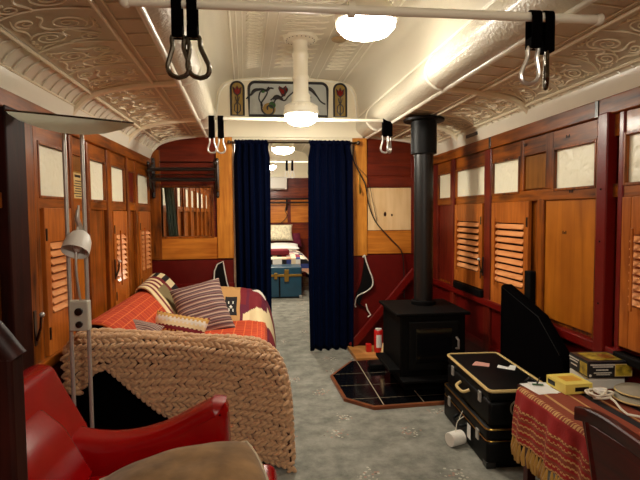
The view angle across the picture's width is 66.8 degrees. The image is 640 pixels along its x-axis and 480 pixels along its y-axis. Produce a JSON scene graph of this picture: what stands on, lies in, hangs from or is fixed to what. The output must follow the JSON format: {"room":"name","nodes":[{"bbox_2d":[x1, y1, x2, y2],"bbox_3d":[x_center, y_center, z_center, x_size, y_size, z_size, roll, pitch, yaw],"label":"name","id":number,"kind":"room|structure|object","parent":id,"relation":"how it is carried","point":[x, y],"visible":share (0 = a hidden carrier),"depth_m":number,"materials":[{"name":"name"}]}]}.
{"room":"vehicle interior","nodes":[
{"label":"vehicle interior","id":0,"kind":"room"},
{"bbox_2d":[0,87,150,382],"bbox_3d":[-1.565,0.130,4.164,0.120,2.000,11.800,-1,3,-6],"label":"wall","id":1,"kind":"structure","parent":0,"point":[21,286],"depth_m":2.27,"materials":[{"name":"brown wood"}]},
{"bbox_2d":[33,310,44,345],"bbox_3d":[-1.266,0.398,2.195,0.043,0.160,0.030,-1,3,-6],"label":"window catch","id":2,"kind":"structure","parent":1,"relation":"in","point":[42,314],"depth_m":2.19,"materials":[{"name":"black paint"}]},
{"bbox_2d":[37,140,68,199],"bbox_3d":[-1.365,-0.345,2.469,0.030,0.273,0.353,-1,3,-6],"label":"window","id":3,"kind":"structure","parent":1,"relation":"in","point":[49,160],"depth_m":2.46,"materials":[{"name":"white glass"}]},
{"bbox_2d":[39,208,75,355],"bbox_3d":[-1.348,0.198,2.514,0.057,0.725,0.330,-1,3,-5],"label":"louvered shutter","id":4,"kind":"object","parent":1,"relation":"attached to","point":[52,220],"visible":0.67,"depth_m":2.44,"materials":[{"name":"brown wood"}]},
{"bbox_2d":[73,171,81,198],"bbox_3d":[-1.401,-0.296,2.800,0.008,0.200,0.155,-1,3,-6],"label":"notice","id":5,"kind":"object","parent":1,"relation":"attached to","point":[77,175],"visible":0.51,"depth_m":2.80,"materials":[{"name":"beige paper"}]},
{"bbox_2d":[89,157,106,202],"bbox_3d":[-1.439,-0.381,3.119,0.030,0.273,0.313,-1,3,-6],"label":"window","id":6,"kind":"structure","parent":1,"relation":"in","point":[98,188],"depth_m":3.16,"materials":[{"name":"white glass"}]},
{"bbox_2d":[114,259,121,278],"bbox_3d":[-1.402,0.203,3.373,0.043,0.140,0.030,-1,3,-6],"label":"window catch","id":7,"kind":"structure","parent":1,"relation":"in","point":[119,261],"depth_m":3.36,"materials":[{"name":"black paint"}]},
{"bbox_2d":[111,164,125,203],"bbox_3d":[-1.488,-0.405,3.551,0.030,0.273,0.353,-1,3,-6],"label":"window","id":8,"kind":"structure","parent":1,"relation":"in","point":[118,185],"depth_m":3.60,"materials":[{"name":"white glass"}]},
{"bbox_2d":[112,211,129,305],"bbox_3d":[-1.467,0.144,3.586,0.056,0.715,0.340,-1,3,-6],"label":"louvered shutter","id":9,"kind":"object","parent":1,"relation":"attached to","point":[120,228],"visible":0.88,"depth_m":3.54,"materials":[{"name":"brown wood"}]},
{"bbox_2d":[137,172,149,204],"bbox_3d":[-1.572,-0.446,4.290,0.030,0.273,0.433,-1,3,-6],"label":"window","id":10,"kind":"structure","parent":1,"relation":"in","point":[143,186],"depth_m":4.35,"materials":[{"name":"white glass"}]},
{"bbox_2d":[138,211,151,289],"bbox_3d":[-1.551,0.103,4.322,0.056,0.715,0.405,-1,3,-6],"label":"louvered shutter","id":11,"kind":"object","parent":1,"relation":"attached to","point":[144,217],"visible":0.91,"depth_m":4.25,"materials":[{"name":"brown wood"}]},
{"bbox_2d":[149,77,413,345],"bbox_3d":[-0.255,-0.249,4.770,2.750,2.665,0.110,-1,3,-6],"label":"wall","id":12,"kind":"structure","parent":0,"point":[191,261],"depth_m":4.71,"materials":[{"name":"red wood"}]},
{"bbox_2d":[146,158,219,197],"bbox_3d":[-1.259,-0.580,4.484,0.626,0.381,0.231,-1,3,-6],"label":"luggage rack","id":13,"kind":"object","parent":12,"relation":"attached to","point":[151,168],"visible":0.99,"depth_m":4.45,"materials":[{"name":"brown metal"}]},
{"bbox_2d":[159,185,214,238],"bbox_3d":[-1.274,-0.269,4.658,0.510,0.505,0.100,-1,3,-6],"label":"window","id":14,"kind":"structure","parent":12,"relation":"in","point":[187,212],"depth_m":4.66,"materials":[{"name":"clear glass"}]},
{"bbox_2d":[213,261,228,286],"bbox_3d":[-0.948,0.405,4.666,0.162,0.412,0.033,-1,3,-6],"label":"bracket","id":15,"kind":"object","parent":12,"relation":"attached to","point":[219,270],"visible":0.58,"depth_m":4.65,"materials":[{"name":"black metal"}]},
{"bbox_2d":[230,81,244,115],"bbox_3d":[-0.787,-1.350,4.616,0.139,0.329,0.019,-1,3,-6],"label":"window","id":16,"kind":"structure","parent":12,"relation":"in","point":[237,91],"depth_m":4.62,"materials":[{"name":"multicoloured glass"}]},
{"bbox_2d":[246,81,328,117],"bbox_3d":[-0.311,-1.355,4.668,0.797,0.340,0.041,-1,3,-6],"label":"window","id":17,"kind":"structure","parent":12,"relation":"in","point":[265,98],"depth_m":4.66,"materials":[{"name":"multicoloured glass"}]},
{"bbox_2d":[279,86,286,95],"bbox_3d":[-0.353,-1.434,4.662,0.085,0.105,0.003,-1,3,-6],"label":"flower","id":18,"kind":"object","parent":17,"relation":"on","point":[282,89],"depth_m":4.66,"materials":[{"name":"red glass"}]},
{"bbox_2d":[227,140,359,144],"bbox_3d":[-0.243,-0.928,4.636,1.268,0.044,0.089,-1,3,-6],"label":"curtain rod","id":19,"kind":"object","parent":12,"relation":"attached to","point":[228,141],"visible":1,"depth_m":4.61,"materials":[{"name":"grey metal"}]},
{"bbox_2d":[234,139,271,312],"bbox_3d":[-0.636,0.059,4.623,0.344,2.013,0.092,-1,3,-6],"label":"velvet curtain","id":20,"kind":"object","parent":19,"relation":"hanging from","point":[252,193],"visible":0.71,"depth_m":4.60,"materials":[{"name":"blue fabric"}]},
{"bbox_2d":[308,140,353,350],"bbox_3d":[0.104,0.058,4.707,0.439,2.033,0.091,-1,3,-6],"label":"velvet curtain","id":21,"kind":"object","parent":19,"relation":"hanging from","point":[330,163],"visible":1,"depth_m":4.70,"materials":[{"name":"blue fabric"}]},
{"bbox_2d":[333,83,346,116],"bbox_3d":[0.196,-1.365,4.727,0.139,0.329,0.019,-1,3,-6],"label":"window","id":22,"kind":"structure","parent":12,"relation":"in","point":[339,89],"depth_m":4.72,"materials":[{"name":"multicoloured glass"}]},
{"bbox_2d":[359,172,360,193],"bbox_3d":[0.393,-0.561,4.741,0.020,0.220,0.070,-1,3,-6],"label":"brass hook","id":23,"kind":"object","parent":12,"relation":"attached to","point":[360,172],"visible":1,"depth_m":4.76,"materials":[{"name":"brown metal"}]},
{"bbox_2d":[354,255,373,316],"bbox_3d":[0.435,0.458,4.819,0.194,0.627,0.046,-1,3,-6],"label":"bracket","id":24,"kind":"object","parent":12,"relation":"attached to","point":[367,282],"visible":1,"depth_m":4.82,"materials":[{"name":"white metal"}]},
{"bbox_2d":[355,153,376,219],"bbox_3d":[0.454,-0.527,4.749,0.226,0.691,0.026,-1,3,-11],"label":"power cable","id":25,"kind":"object","parent":12,"relation":"attached to","point":[355,153],"visible":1,"depth_m":4.75,"materials":[{"name":"black rubber"}]},
{"bbox_2d":[352,145,404,297],"bbox_3d":[0.582,-0.173,4.769,0.523,1.502,0.061,-1,3,-6],"label":"power cable","id":26,"kind":"object","parent":12,"relation":"attached to","point":[353,145],"visible":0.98,"depth_m":4.78,"materials":[{"name":"black rubber"}]},
{"bbox_2d":[270,150,308,276],"bbox_3d":[-0.868,-0.565,10.171,2.750,2.700,0.080,-1,3,-6],"label":"wall","id":27,"kind":"structure","parent":0,"point":[297,187],"depth_m":10.15,"materials":[{"name":"red wood"}]},
{"bbox_2d":[270,177,286,189],"bbox_3d":[-1.086,-1.163,9.972,0.810,0.260,0.209,-1,3,-6],"label":"air conditioner","id":28,"kind":"object","parent":27,"relation":"attached to","point":[276,183],"visible":0.38,"depth_m":9.90,"materials":[{"name":"white plastic"}]},
{"bbox_2d":[271,198,307,210],"bbox_3d":[-0.691,-0.742,10.048,1.700,0.280,0.207,-1,3,-6],"label":"luggage rack","id":29,"kind":"object","parent":27,"relation":"attached to","point":[286,199],"visible":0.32,"depth_m":9.98,"materials":[{"name":"brown metal"}]},
{"bbox_2d":[0,0,639,173],"bbox_3d":[-0.210,-1.190,4.245,2.950,0.878,12.000,-1,3,-6],"label":"ceiling","id":30,"kind":"structure","parent":0,"point":[103,59],"depth_m":2.69,"materials":[{"name":"beige paint"}]},
{"bbox_2d":[268,143,276,169],"bbox_3d":[-0.907,-1.483,8.383,0.318,0.555,0.318,-1,3,-6],"label":"ceiling lamp","id":31,"kind":"object","parent":30,"relation":"hanging from","point":[272,165],"visible":0.28,"depth_m":8.33,"materials":[{"name":"white glass"}]},
{"bbox_2d":[271,141,294,153],"bbox_3d":[-0.493,-1.396,6.418,0.318,0.515,0.318,-1,3,-6],"label":"ceiling lamp","id":32,"kind":"object","parent":30,"relation":"hanging from","point":[278,148],"visible":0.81,"depth_m":6.32,"materials":[{"name":"white glass"}]},
{"bbox_2d":[270,161,307,162],"bbox_3d":[-0.584,-1.147,7.127,1.468,0.044,0.044,-1,3,-6],"label":"bar","id":33,"kind":"object","parent":30,"relation":"attached to","point":[270,161],"visible":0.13,"depth_m":7.13,"materials":[{"name":"beige paint"}]},
{"bbox_2d":[284,160,288,177],"bbox_3d":[-0.489,-1.040,7.144,0.056,0.264,0.056,2,4,38],"label":"strap hanger","id":34,"kind":"object","parent":33,"relation":"hanging from","point":[286,160],"visible":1,"depth_m":7.12,"materials":[{"name":"black fabric"}]},
{"bbox_2d":[290,160,294,177],"bbox_3d":[-0.409,-1.041,7.153,0.056,0.264,0.056,2,4,38],"label":"strap hanger","id":35,"kind":"object","parent":33,"relation":"hanging from","point":[291,160],"visible":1,"depth_m":7.13,"materials":[{"name":"black fabric"}]},
{"bbox_2d":[199,117,398,123],"bbox_3d":[-0.160,-0.963,3.880,1.618,0.044,0.044,-1,3,-6],"label":"bar","id":36,"kind":"object","parent":30,"relation":"attached to","point":[206,118],"visible":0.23,"depth_m":3.85,"materials":[{"name":"beige paint"}]},
{"bbox_2d":[207,115,216,153],"bbox_3d":[-0.850,-0.826,3.809,0.079,0.300,0.050,-1,3,-6],"label":"strap hanger","id":37,"kind":"object","parent":36,"relation":"hanging from","point":[211,122],"visible":1,"depth_m":3.79,"materials":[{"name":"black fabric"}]},
{"bbox_2d":[217,116,225,153],"bbox_3d":[-0.780,-0.827,3.817,0.079,0.300,0.050,-1,3,-6],"label":"strap hanger","id":38,"kind":"object","parent":36,"relation":"hanging from","point":[220,120],"visible":1,"depth_m":3.79,"materials":[{"name":"black fabric"}]},
{"bbox_2d":[380,119,389,153],"bbox_3d":[0.532,-0.851,3.965,0.088,0.292,0.050,-1,3,-6],"label":"strap hanger","id":39,"kind":"object","parent":36,"relation":"hanging from","point":[385,122],"visible":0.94,"depth_m":3.94,"materials":[{"name":"black fabric"}]},
{"bbox_2d":[386,121,392,153],"bbox_3d":[0.566,-0.851,3.968,0.052,0.292,0.079,0,3,3],"label":"strap hanger","id":40,"kind":"object","parent":36,"relation":"hanging from","point":[390,125],"visible":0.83,"depth_m":3.94,"materials":[{"name":"black fabric"}]},
{"bbox_2d":[283,32,318,125],"bbox_3d":[-0.144,-1.191,3.647,0.265,0.650,0.265,-1,3,-6],"label":"ceiling lamp","id":41,"kind":"object","parent":30,"relation":"hanging from","point":[300,112],"visible":1,"depth_m":3.59,"materials":[{"name":"white metal"}]},
{"bbox_2d":[331,36,346,42],"bbox_3d":[0.143,-1.495,3.623,0.120,0.012,0.120,-1,3,-6],"label":"ceiling vent","id":42,"kind":"object","parent":30,"relation":"in","point":[337,39],"depth_m":3.60,"materials":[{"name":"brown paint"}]},
{"bbox_2d":[119,0,604,25],"bbox_3d":[0.194,-0.804,1.701,1.728,0.051,0.051,-1,3,-6],"label":"bar","id":43,"kind":"object","parent":30,"relation":"attached to","point":[351,9],"visible":1,"depth_m":1.69,"materials":[{"name":"beige paint"}]},
{"bbox_2d":[165,0,191,79],"bbox_3d":[-0.478,-0.678,1.632,0.088,0.277,0.050,-1,3,-6],"label":"strap hanger","id":44,"kind":"object","parent":43,"relation":"hanging from","point":[177,14],"visible":0.97,"depth_m":1.62,"materials":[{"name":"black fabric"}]},
{"bbox_2d":[185,0,211,80],"bbox_3d":[-0.413,-0.679,1.639,0.089,0.277,0.050,-1,3,-6],"label":"strap hanger","id":45,"kind":"object","parent":43,"relation":"hanging from","point":[192,13],"visible":0.97,"depth_m":1.63,"materials":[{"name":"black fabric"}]},
{"bbox_2d":[519,10,542,85],"bbox_3d":[0.769,-0.700,1.772,0.086,0.271,0.050,-1,3,-6],"label":"strap hanger","id":46,"kind":"object","parent":43,"relation":"hanging from","point":[534,29],"visible":0.98,"depth_m":1.77,"materials":[{"name":"black fabric"}]},
{"bbox_2d":[539,10,554,90],"bbox_3d":[0.831,-0.693,1.780,0.040,0.286,0.080,-1,3,-3],"label":"strap hanger","id":47,"kind":"object","parent":43,"relation":"hanging from","point":[548,36],"visible":0.91,"depth_m":1.75,"materials":[{"name":"black fabric"}]},
{"bbox_2d":[334,0,397,41],"bbox_3d":[0.249,-1.278,2.639,0.350,0.340,0.350,-1,3,-6],"label":"ceiling lamp","id":48,"kind":"object","parent":30,"relation":"hanging from","point":[362,28],"visible":0.77,"depth_m":2.56,"materials":[{"name":"white glass"}]},
{"bbox_2d":[262,277,555,479],"bbox_3d":[-0.189,1.137,4.376,2.850,0.060,11.900,-1,3,-6],"label":"floor","id":49,"kind":"structure","parent":0,"point":[336,439],"depth_m":2.97,"materials":[{"name":"grey carpet"}]},
{"bbox_2d":[0,320,27,479],"bbox_3d":[-0.732,0.695,0.611,0.536,1.256,0.460,-1,3,-6],"label":"chair","id":50,"kind":"object","parent":49,"relation":"on","point":[13,445],"visible":1,"depth_m":0.80,"materials":[{"name":"brown wood"}]},
{"bbox_2d":[4,109,133,427],"bbox_3d":[-1.028,0.341,2.079,0.480,1.803,0.477,-1,3,-6],"label":"floor lamp","id":51,"kind":"object","parent":49,"relation":"on","point":[76,245],"visible":1,"depth_m":2.05,"materials":[{"name":"silver metal"}]},
{"bbox_2d":[23,364,276,479],"bbox_3d":[-0.629,0.886,1.437,1.014,0.781,1.015,-1,3,-6],"label":"armchair","id":52,"kind":"object","parent":49,"relation":"on","point":[61,445],"visible":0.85,"depth_m":1.76,"materials":[{"name":"leather"}]},
{"bbox_2d":[26,410,91,479],"bbox_3d":[-0.874,0.735,1.388,0.227,0.284,0.630,-1,3,-6],"label":"cushion","id":53,"kind":"object","parent":52,"relation":"on","point":[52,454],"depth_m":1.58,"materials":[{"name":"red leather"}]},
{"bbox_2d":[99,441,268,479],"bbox_3d":[-0.419,0.788,1.458,0.535,0.204,0.479,-2,3,-19],"label":"cushion","id":54,"kind":"object","parent":52,"relation":"on","point":[222,460],"visible":1,"depth_m":1.50,"materials":[{"name":"beige fabric"}]},
{"bbox_2d":[68,294,266,429],"bbox_3d":[-0.899,0.818,3.511,1.045,0.687,2.040,-1,3,-6],"label":"bed","id":55,"kind":"object","parent":49,"relation":"on","point":[116,407],"visible":0.08,"depth_m":2.47,"materials":[{"name":"black fabric"}]},
{"bbox_2d":[60,328,296,472],"bbox_3d":[-0.716,0.880,2.611,1.160,0.888,0.394,-1,3,-6],"label":"knitted throw","id":56,"kind":"object","parent":55,"relation":"on","point":[173,372],"visible":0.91,"depth_m":2.44,"materials":[{"name":"brown fabric"}]},
{"bbox_2d":[91,289,267,341],"bbox_3d":[-0.904,0.683,3.513,1.047,0.562,1.581,-1,3,-6],"label":"throw","id":57,"kind":"object","parent":55,"relation":"on","point":[142,305],"visible":0.3,"depth_m":3.33,"materials":[{"name":"fabric"}]},
{"bbox_2d":[133,319,164,330],"bbox_3d":[-1.132,0.562,2.976,0.311,0.157,0.160,-1,3,-1],"label":"striped cushion","id":58,"kind":"object","parent":57,"relation":"on","point":[140,325],"visible":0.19,"depth_m":2.98,"materials":[{"name":"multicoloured fabric"}]},
{"bbox_2d":[135,273,178,313],"bbox_3d":[-1.162,0.483,3.987,0.621,0.355,0.721,-1,3,-6],"label":"striped afghan","id":59,"kind":"object","parent":57,"relation":"on","point":[159,285],"visible":0.52,"depth_m":3.89,"materials":[{"name":"multicoloured fabric"}]},
{"bbox_2d":[155,310,209,333],"bbox_3d":[-0.961,0.642,3.252,0.417,0.305,0.176,0,3,17],"label":"cushion","id":60,"kind":"object","parent":55,"relation":"on","point":[172,322],"visible":0.36,"depth_m":3.24,"materials":[{"name":"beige fabric"}]},
{"bbox_2d":[169,278,235,330],"bbox_3d":[-0.925,0.544,3.816,0.452,0.447,0.317,-2,4,-25],"label":"striped cushion","id":61,"kind":"object","parent":55,"relation":"on","point":[206,299],"visible":0.73,"depth_m":3.77,"materials":[{"name":"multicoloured fabric"}]},
{"bbox_2d":[221,286,275,347],"bbox_3d":[-0.670,0.719,4.147,0.594,0.590,0.817,-1,3,-6],"label":"patchwork quilt","id":62,"kind":"object","parent":55,"relation":"on","point":[242,303],"visible":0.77,"depth_m":4.16,"materials":[{"name":"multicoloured fabric"}]},
{"bbox_2d":[271,264,302,297],"bbox_3d":[-0.692,0.666,7.845,0.782,0.500,0.460,-1,3,-6],"label":"trunk","id":63,"kind":"object","parent":49,"relation":"on","point":[285,278],"visible":0.59,"depth_m":7.66,"materials":[{"name":"teal plastic"}]},
{"bbox_2d":[347,345,377,360],"bbox_3d":[0.469,1.071,4.598,0.350,0.034,0.420,-1,3,-6],"label":"wooden board","id":64,"kind":"object","parent":49,"relation":"on","point":[357,352],"visible":0.5,"depth_m":4.53,"materials":[{"name":"brown wood"}]},
{"bbox_2d":[365,343,371,351],"bbox_3d":[0.459,1.017,4.589,0.050,0.074,0.050,-1,3,-6],"label":"matchbox","id":65,"kind":"object","parent":64,"relation":"on","point":[368,346],"visible":1,"depth_m":4.56,"materials":[{"name":"red cardboard"}]},
{"bbox_2d":[374,328,382,352],"bbox_3d":[0.551,0.944,4.570,0.084,0.222,0.084,-1,3,-6],"label":"can","id":66,"kind":"object","parent":64,"relation":"on","point":[378,332],"visible":0.92,"depth_m":4.53,"materials":[{"name":"red metal"}]},
{"bbox_2d":[349,268,413,345],"bbox_3d":[0.626,0.675,4.806,0.689,0.782,0.040,-1,3,-6],"label":"diagonal brace","id":67,"kind":"object","parent":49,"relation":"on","point":[409,276],"visible":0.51,"depth_m":4.79,"materials":[{"name":"red paint"}]},
{"bbox_2d":[330,359,444,409],"bbox_3d":[0.638,1.113,3.904,1.090,0.024,1.120,-1,3,-6],"label":"hearth","id":68,"kind":"object","parent":49,"relation":"on","point":[355,382],"visible":0.57,"depth_m":3.60,"materials":[{"name":"black tile"}]},
{"bbox_2d":[367,344,385,369],"bbox_3d":[0.481,0.979,4.130,0.133,0.211,0.140,-1,3,-6],"label":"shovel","id":69,"kind":"object","parent":68,"relation":"on","point":[373,364],"visible":0.61,"depth_m":4.07,"materials":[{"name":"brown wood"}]},
{"bbox_2d":[376,115,470,390],"bbox_3d":[0.767,0.084,3.700,0.600,2.041,0.640,-1,3,-6],"label":"wood stove","id":70,"kind":"object","parent":68,"relation":"on","point":[419,333],"visible":0.95,"depth_m":3.65,"materials":[{"name":"black metal"}]},
{"bbox_2d":[376,352,399,372],"bbox_3d":[0.516,0.935,3.719,0.080,0.025,0.440,-1,3,-6],"label":"shelf","id":71,"kind":"object","parent":70,"relation":"attached to","point":[386,359],"depth_m":3.67,"materials":[{"name":"black metal"}]},
{"bbox_2d":[445,411,465,446],"bbox_3d":[0.788,1.090,2.803,0.101,0.192,0.082,-2,4,-26],"label":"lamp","id":72,"kind":"object","parent":49,"relation":"on","point":[454,438],"visible":1,"depth_m":2.78,"materials":[{"name":"white plastic"}]},
{"bbox_2d":[444,382,542,468],"bbox_3d":[1.001,1.073,2.896,0.403,0.215,0.710,-1,3,-4],"label":"suitcase","id":73,"kind":"object","parent":49,"relation":"on","point":[492,444],"visible":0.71,"depth_m":2.62,"materials":[{"name":"black leather"}]},
{"bbox_2d":[447,352,541,425],"bbox_3d":[1.010,0.864,2.880,0.392,0.200,0.688,-1,3,-4],"label":"suitcase","id":74,"kind":"object","parent":73,"relation":"on","point":[487,381],"visible":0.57,"depth_m":2.75,"materials":[{"name":"black leather"}]},
{"bbox_2d":[517,384,535,479],"bbox_3d":[1.199,0.972,1.818,0.420,0.534,1.030,-1,3,-6],"label":"table","id":75,"kind":"object","parent":49,"relation":"on","point":[527,474],"visible":0.05,"depth_m":2.25,"materials":[{"name":"red wood"}]},
{"bbox_2d":[511,387,639,479],"bbox_3d":[1.140,0.852,1.799,0.478,0.312,0.939,-1,3,-6],"label":"tablecloth","id":76,"kind":"object","parent":75,"relation":"on","point":[545,424],"visible":0.66,"depth_m":1.99,"materials":[{"name":"red"}]},
{"bbox_2d":[521,383,560,394],"bbox_3d":[0.999,0.673,2.207,0.110,0.001,0.140,-1,3,-12],"label":"paper sheet","id":77,"kind":"object","parent":76,"relation":"on","point":[527,385],"visible":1,"depth_m":2.20,"materials":[{"name":"white paper"}]},
{"bbox_2d":[528,382,557,393],"bbox_3d":[1.012,0.672,2.208,0.085,0.001,0.140,0,3,5],"label":"paper sheet","id":78,"kind":"object","parent":77,"relation":"on","point":[545,388],"visible":0.93,"depth_m":2.20,"materials":[{"name":"white paper"}]},
{"bbox_2d":[524,377,539,383],"bbox_3d":[1.001,0.651,2.254,0.080,0.029,0.059,-1,3,-6],"label":"charging cord","id":79,"kind":"object","parent":78,"relation":"on","point":[528,377],"visible":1,"depth_m":2.26,"materials":[{"name":"plastic"}]},
{"bbox_2d":[546,373,592,394],"bbox_3d":[1.125,0.649,2.194,0.132,0.046,0.142,-1,3,-8],"label":"box","id":80,"kind":"object","parent":76,"relation":"on","point":[566,383],"visible":0.9,"depth_m":2.16,"materials":[{"name":"yellow cardboard"}]},
{"bbox_2d":[548,378,554,385],"bbox_3d":[1.056,0.649,2.215,0.001,0.020,0.050,-1,3,-8],"label":"print","id":81,"kind":"object","parent":80,"relation":"attached to","point":[551,382],"depth_m":2.21},
{"bbox_2d":[557,375,580,380],"bbox_3d":[1.131,0.626,2.197,0.080,0.001,0.065,-1,3,-8],"label":"print","id":82,"kind":"object","parent":80,"relation":"on","point":[560,377],"depth_m":2.20,"materials":[{"name":"orange"}]},
{"bbox_2d":[570,368,624,388],"bbox_3d":[1.284,0.640,2.252,0.173,0.055,0.140,-1,3,-6],"label":"box","id":83,"kind":"object","parent":76,"relation":"on","point":[609,383],"visible":0.29,"depth_m":2.19,"materials":[{"name":"beige"}]},
{"bbox_2d":[569,351,631,377],"bbox_3d":[1.290,0.573,2.236,0.202,0.077,0.158,-1,3,-1],"label":"box","id":84,"kind":"object","parent":83,"relation":"on","point":[601,364],"visible":0.99,"depth_m":2.16,"materials":[{"name":"black cardboard"}]},
{"bbox_2d":[580,360,586,375],"bbox_3d":[1.191,0.579,2.195,0.001,0.054,0.055,-1,3,-2],"label":"picture","id":85,"kind":"object","parent":84,"relation":"attached to","point":[583,366],"depth_m":2.19},
{"bbox_2d":[578,352,621,359],"bbox_3d":[1.286,0.535,2.235,0.140,0.001,0.115,-1,3,-1],"label":"picture","id":86,"kind":"object","parent":84,"relation":"on","point":[586,355],"depth_m":2.23},
{"bbox_2d":[616,365,631,375],"bbox_3d":[1.352,0.580,2.159,0.071,0.050,0.001,-1,3,-1],"label":"picture","id":87,"kind":"object","parent":84,"relation":"attached to","point":[621,370],"depth_m":2.16},
{"bbox_2d":[584,387,639,417],"bbox_3d":[1.227,0.659,1.965,0.147,0.045,0.310,-3,4,-33],"label":"cable","id":88,"kind":"object","parent":76,"relation":"on","point":[601,396],"visible":0.84,"depth_m":2.02,"materials":[{"name":"beige plastic"}]},
{"bbox_2d":[593,387,606,394],"bbox_3d":[1.191,0.642,2.063,0.040,0.018,0.045,-1,3,-6],"label":"plug","id":89,"kind":"object","parent":88,"relation":"on","point":[598,390],"visible":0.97,"depth_m":2.05,"materials":[{"name":"white plastic"}]},
{"bbox_2d":[612,382,639,406],"bbox_3d":[1.329,0.649,2.035,0.186,0.056,0.186,-1,3,-6],"label":"plate","id":90,"kind":"object","parent":76,"relation":"on","point":[628,393],"visible":0.96,"depth_m":2.02,"materials":[{"name":"white ceramic"}]},
{"bbox_2d":[500,284,569,381],"bbox_3d":[1.254,0.742,2.829,0.066,0.877,0.730,-1,3,-6],"label":"case","id":91,"kind":"object","parent":49,"relation":"on","point":[529,339],"visible":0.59,"depth_m":2.84,"materials":[{"name":"black fabric"}]},
{"bbox_2d":[574,406,639,479],"bbox_3d":[1.092,0.918,1.513,0.438,0.681,0.455,-1,3,-6],"label":"wooden chair","id":92,"kind":"object","parent":49,"relation":"on","point":[613,449],"visible":1,"depth_m":1.55,"materials":[{"name":"red wood"}]},
{"bbox_3d":[-1.061,0.550,9.082,1.410,0.600,2.000,-1,3,-6],"label":"bed","id":93,"kind":"object","parent":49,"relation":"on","visible":0},
{"bbox_2d":[271,225,292,240],"bbox_3d":[-0.888,-0.144,9.818,0.680,0.326,0.243,-1,3,-6],"label":"bed pillow","id":94,"kind":"object","parent":93,"relation":"on","point":[278,232],"visible":0.56,"depth_m":9.75,"materials":[{"name":"beige fabric"}]},
{"bbox_2d":[271,243,299,249],"bbox_3d":[-0.769,0.132,9.516,0.720,0.147,0.436,-1,3,-6],"label":"bed pillow","id":95,"kind":"object","parent":93,"relation":"on","point":[291,246],"visible":0.68,"depth_m":9.37,"materials":[{"name":"white fabric"}]},
{"bbox_2d":[271,250,308,278],"bbox_3d":[-0.925,0.475,8.648,1.485,0.485,1.206,-1,3,-6],"label":"bedspread","id":96,"kind":"object","parent":93,"relation":"on","point":[294,257],"visible":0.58,"depth_m":8.11,"materials":[{"name":"multicoloured fabric"}]},
{"bbox_2d":[271,249,288,254],"bbox_3d":[-0.694,0.204,8.233,0.340,0.100,0.230,-1,3,-6],"label":"folded blanket","id":97,"kind":"object","parent":96,"relation":"on","point":[273,251],"visible":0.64,"depth_m":8.13,"materials":[{"name":"red fabric"}]},
{"bbox_2d":[289,233,301,246],"bbox_3d":[-0.520,0.004,9.969,0.280,0.301,0.196,-2,4,-26],"label":"cushion","id":98,"kind":"object","parent":93,"relation":"on","point":[296,236],"visible":0.56,"depth_m":9.92,"materials":[{"name":"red fabric"}]},
{"bbox_2d":[433,86,639,383],"bbox_3d":[1.163,0.089,4.471,0.130,2.000,11.800,-1,3,-6],"label":"wall","id":99,"kind":"structure","parent":0,"point":[573,277],"depth_m":2.73,"materials":[{"name":"brown wood"}]},
{"bbox_2d":[438,171,450,199],"bbox_3d":[1.148,-0.493,4.437,0.030,0.243,0.328,-1,3,-6],"label":"window","id":100,"kind":"structure","parent":99,"relation":"in","point":[444,179],"depth_m":4.47,"materials":[{"name":"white glass"}]},
{"bbox_2d":[454,203,483,288],"bbox_3d":[1.199,0.034,3.933,0.057,0.650,0.530,-1,3,-7],"label":"louvered shutter","id":101,"kind":"object","parent":99,"relation":"attached to","point":[470,217],"visible":0.97,"depth_m":3.90,"materials":[{"name":"brown wood"}]},
{"bbox_2d":[455,164,484,198],"bbox_3d":[1.210,-0.463,3.894,0.030,0.243,0.573,-1,3,-6],"label":"window","id":102,"kind":"structure","parent":99,"relation":"in","point":[469,182],"depth_m":3.91,"materials":[{"name":"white glass"}]},
{"bbox_2d":[466,131,477,138],"bbox_3d":[1.179,-0.816,3.768,0.012,0.025,0.200,-1,3,-6],"label":"air vent","id":103,"kind":"object","parent":99,"relation":"in","point":[475,133],"depth_m":3.76,"materials":[{"name":"black metal"}]},
{"bbox_2d":[477,257,483,275],"bbox_3d":[1.194,0.197,3.617,0.043,0.140,0.030,-1,3,-6],"label":"window catch","id":104,"kind":"structure","parent":99,"relation":"in","point":[478,259],"depth_m":3.61,"materials":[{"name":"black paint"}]},
{"bbox_2d":[491,156,520,195],"bbox_3d":[1.275,-0.431,3.320,0.030,0.243,0.385,-1,3,-6],"label":"window","id":105,"kind":"structure","parent":99,"relation":"in","point":[505,173],"depth_m":3.33,"materials":[{"name":"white glass"}]},
{"bbox_2d":[491,201,531,303],"bbox_3d":[1.274,0.105,3.273,0.057,0.720,0.495,-1,3,-7],"label":"louvered shutter","id":106,"kind":"object","parent":99,"relation":"attached to","point":[511,222],"visible":0.88,"depth_m":3.25,"materials":[{"name":"brown wood"}]},
{"bbox_2d":[552,139,596,190],"bbox_3d":[1.359,-0.390,2.583,0.030,0.243,0.366,-1,3,-6],"label":"window","id":107,"kind":"structure","parent":99,"relation":"in","point":[574,165],"depth_m":2.59,"materials":[{"name":"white glass"}]},
{"bbox_2d":[619,196,639,352],"bbox_3d":[1.411,0.157,2.061,0.057,0.690,0.355,-1,3,-8],"label":"louvered shutter","id":108,"kind":"object","parent":99,"relation":"attached to","point":[629,313],"visible":1,"depth_m":2.17,"materials":[{"name":"brown wood"}]},
{"bbox_2d":[623,129,639,185],"bbox_3d":[1.418,-0.361,2.056,0.030,0.243,0.328,-1,3,-6],"label":"window","id":109,"kind":"structure","parent":99,"relation":"in","point":[631,152],"depth_m":2.19,"materials":[{"name":"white glass"}]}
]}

